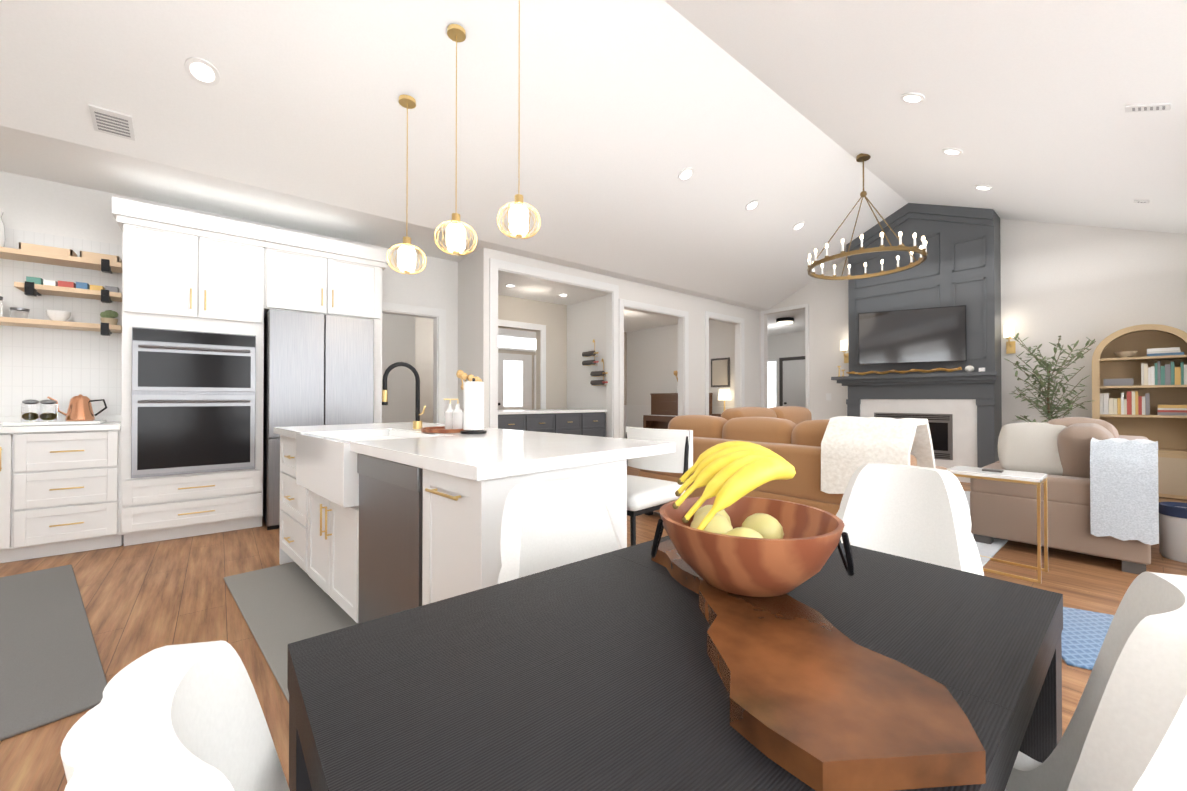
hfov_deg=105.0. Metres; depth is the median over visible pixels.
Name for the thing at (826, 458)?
sectional sofa
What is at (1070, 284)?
wall
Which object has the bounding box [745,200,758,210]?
recessed light
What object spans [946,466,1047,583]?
side table
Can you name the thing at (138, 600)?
floor
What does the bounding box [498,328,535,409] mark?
door
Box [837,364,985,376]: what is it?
mantel decor
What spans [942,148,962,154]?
recessed light
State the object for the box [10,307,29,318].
jar
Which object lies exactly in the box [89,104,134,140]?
ceiling vent
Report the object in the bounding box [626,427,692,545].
bar stool
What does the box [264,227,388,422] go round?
tall cabinet
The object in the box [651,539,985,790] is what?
board
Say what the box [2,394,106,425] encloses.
tray
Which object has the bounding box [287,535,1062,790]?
dining table
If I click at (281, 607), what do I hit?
area rug
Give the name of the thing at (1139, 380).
bookcase
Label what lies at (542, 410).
countertop
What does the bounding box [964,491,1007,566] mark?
area rug
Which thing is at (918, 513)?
chair
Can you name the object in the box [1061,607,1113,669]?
rug
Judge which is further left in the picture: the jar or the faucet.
the jar
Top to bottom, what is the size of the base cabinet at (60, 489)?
0.875 m
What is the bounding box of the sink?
[302,426,437,441]
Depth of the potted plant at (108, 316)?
3.65 m
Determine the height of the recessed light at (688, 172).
0.081 m
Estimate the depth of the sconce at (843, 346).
7.46 m
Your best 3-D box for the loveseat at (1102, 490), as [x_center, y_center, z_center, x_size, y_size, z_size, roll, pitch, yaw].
[3.833,0.647,3.708,1.853,0.969,0.947,0,-1,-39]
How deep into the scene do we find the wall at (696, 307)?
7.52 m
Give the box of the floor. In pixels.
[0,466,1186,790]
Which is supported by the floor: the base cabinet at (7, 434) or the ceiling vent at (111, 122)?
the base cabinet at (7, 434)
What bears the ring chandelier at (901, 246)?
hanging from the ceiling
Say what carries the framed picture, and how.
attached to the wall at (574, 321)
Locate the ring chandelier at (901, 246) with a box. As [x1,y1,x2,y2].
[807,153,927,279]
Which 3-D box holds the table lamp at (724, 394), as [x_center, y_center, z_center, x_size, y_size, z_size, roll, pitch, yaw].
[2.632,0.123,9.144,0.253,0.500,0.260,0,-1,-39]
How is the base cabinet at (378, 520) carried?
on the floor
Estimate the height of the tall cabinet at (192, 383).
2.570 m
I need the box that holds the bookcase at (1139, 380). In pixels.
[1092,324,1186,502]
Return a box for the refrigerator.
[263,309,373,529]
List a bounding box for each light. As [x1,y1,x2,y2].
[184,57,219,85]
[386,94,425,274]
[434,24,476,255]
[497,0,540,238]
[505,284,515,286]
[678,167,693,180]
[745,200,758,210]
[776,317,793,323]
[792,221,804,230]
[900,93,924,102]
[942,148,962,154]
[974,185,992,189]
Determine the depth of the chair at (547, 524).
1.14 m
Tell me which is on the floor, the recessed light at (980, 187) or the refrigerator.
the refrigerator
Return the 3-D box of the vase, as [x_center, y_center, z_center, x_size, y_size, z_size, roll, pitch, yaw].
[1.851,-0.297,9.859,0.159,0.491,0.251,0,-1,-39]
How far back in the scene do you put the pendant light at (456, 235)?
2.99 m
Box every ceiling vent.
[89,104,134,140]
[1125,102,1170,111]
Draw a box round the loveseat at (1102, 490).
[970,417,1158,574]
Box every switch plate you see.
[446,388,448,397]
[826,393,830,399]
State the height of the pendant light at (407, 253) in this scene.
1.277 m
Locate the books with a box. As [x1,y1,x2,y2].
[26,276,118,292]
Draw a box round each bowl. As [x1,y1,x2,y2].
[46,310,70,320]
[651,441,854,596]
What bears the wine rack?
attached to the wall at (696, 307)
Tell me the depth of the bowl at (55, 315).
3.47 m
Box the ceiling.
[0,0,1186,331]
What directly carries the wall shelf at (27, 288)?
attached to the wall at (62, 367)
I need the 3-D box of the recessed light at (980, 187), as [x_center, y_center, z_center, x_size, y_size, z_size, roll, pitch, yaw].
[4.382,-2.336,5.113,0.160,0.077,0.169,0,-1,42]
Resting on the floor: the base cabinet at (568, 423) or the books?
the base cabinet at (568, 423)
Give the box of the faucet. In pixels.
[382,362,425,428]
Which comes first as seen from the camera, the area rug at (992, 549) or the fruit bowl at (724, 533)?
the fruit bowl at (724, 533)
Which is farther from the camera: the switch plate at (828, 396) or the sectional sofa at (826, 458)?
the switch plate at (828, 396)
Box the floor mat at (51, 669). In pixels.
[0,564,106,740]
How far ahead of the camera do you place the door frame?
6.41 m
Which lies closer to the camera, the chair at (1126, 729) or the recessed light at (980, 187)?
the chair at (1126, 729)
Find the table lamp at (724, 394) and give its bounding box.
[718,389,730,410]
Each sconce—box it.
[840,340,848,362]
[1004,325,1015,353]
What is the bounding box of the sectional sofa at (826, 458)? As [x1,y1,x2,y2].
[638,406,946,515]
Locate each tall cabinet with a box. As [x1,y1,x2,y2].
[112,197,264,545]
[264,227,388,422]
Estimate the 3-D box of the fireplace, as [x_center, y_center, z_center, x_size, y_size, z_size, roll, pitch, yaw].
[4.596,-0.805,6.578,0.640,3.922,1.970,0,-1,-39]
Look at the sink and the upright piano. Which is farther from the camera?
the upright piano
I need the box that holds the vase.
[674,371,677,392]
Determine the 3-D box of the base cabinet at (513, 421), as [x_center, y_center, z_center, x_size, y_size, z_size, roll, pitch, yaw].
[-1.172,0.688,5.670,0.435,0.919,0.559,0,-1,-39]
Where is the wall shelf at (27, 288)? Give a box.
[0,247,121,335]
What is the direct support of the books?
on the wall shelf at (27, 288)
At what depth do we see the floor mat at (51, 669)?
1.95 m
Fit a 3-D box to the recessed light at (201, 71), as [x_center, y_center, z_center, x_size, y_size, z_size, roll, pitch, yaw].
[-2.456,-2.033,2.857,0.159,0.081,0.169,0,-1,42]
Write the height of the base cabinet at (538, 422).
0.919 m
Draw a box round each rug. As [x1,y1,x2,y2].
[223,562,357,702]
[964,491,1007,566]
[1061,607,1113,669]
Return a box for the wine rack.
[582,339,607,385]
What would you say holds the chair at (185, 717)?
on the floor
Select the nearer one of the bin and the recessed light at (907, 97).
the bin
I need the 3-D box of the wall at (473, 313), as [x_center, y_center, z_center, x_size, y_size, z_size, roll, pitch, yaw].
[-1.581,-0.259,5.611,0.100,2.810,1.200,0,-1,-39]
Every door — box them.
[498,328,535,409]
[768,356,805,407]
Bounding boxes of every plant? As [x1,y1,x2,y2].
[100,310,117,324]
[1004,333,1095,421]
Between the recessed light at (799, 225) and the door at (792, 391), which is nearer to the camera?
the recessed light at (799, 225)
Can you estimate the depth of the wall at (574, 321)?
7.14 m
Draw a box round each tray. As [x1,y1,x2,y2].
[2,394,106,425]
[19,242,121,262]
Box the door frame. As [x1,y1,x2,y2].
[382,258,808,438]
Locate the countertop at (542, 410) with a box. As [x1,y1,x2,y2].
[498,409,605,412]
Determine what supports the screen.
attached to the mount
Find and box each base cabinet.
[0,427,27,562]
[16,423,123,560]
[279,438,626,623]
[498,413,525,430]
[526,413,557,432]
[558,413,581,434]
[582,413,605,436]
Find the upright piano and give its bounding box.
[643,393,712,428]
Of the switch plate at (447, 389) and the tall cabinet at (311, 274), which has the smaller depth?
the tall cabinet at (311, 274)
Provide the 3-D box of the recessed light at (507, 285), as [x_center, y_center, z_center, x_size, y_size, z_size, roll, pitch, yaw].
[-1.086,-1.441,5.964,0.138,0.016,0.138,0,-1,39]
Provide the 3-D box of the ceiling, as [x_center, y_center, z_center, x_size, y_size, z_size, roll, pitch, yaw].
[0.535,-2.257,6.204,16.000,1.284,13.000,0,-1,-39]
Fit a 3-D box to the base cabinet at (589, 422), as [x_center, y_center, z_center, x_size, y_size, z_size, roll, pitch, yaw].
[-0.165,0.694,6.499,0.435,0.919,0.559,0,-1,-39]
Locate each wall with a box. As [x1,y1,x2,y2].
[0,171,457,416]
[382,273,804,427]
[458,248,491,427]
[492,250,759,414]
[759,218,1186,426]
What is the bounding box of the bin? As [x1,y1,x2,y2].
[1159,502,1186,562]
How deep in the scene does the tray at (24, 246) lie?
3.47 m
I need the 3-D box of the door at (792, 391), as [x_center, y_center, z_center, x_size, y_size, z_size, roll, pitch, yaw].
[4.932,0.124,11.006,0.080,2.130,1.770,0,-1,-39]
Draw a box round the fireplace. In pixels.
[831,203,1001,482]
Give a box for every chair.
[61,640,289,790]
[498,476,621,583]
[836,463,983,575]
[1005,572,1186,790]
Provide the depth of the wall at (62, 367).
3.63 m
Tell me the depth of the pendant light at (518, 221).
2.85 m
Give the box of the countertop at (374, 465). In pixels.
[274,422,674,493]
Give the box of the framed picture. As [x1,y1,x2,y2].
[711,357,729,386]
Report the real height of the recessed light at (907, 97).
0.077 m
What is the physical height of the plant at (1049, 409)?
1.904 m
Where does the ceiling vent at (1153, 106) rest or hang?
in the ceiling
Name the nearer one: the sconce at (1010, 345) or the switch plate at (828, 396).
the sconce at (1010, 345)
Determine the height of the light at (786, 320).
0.089 m
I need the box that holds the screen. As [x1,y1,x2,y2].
[858,305,966,364]
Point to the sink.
(326, 435)

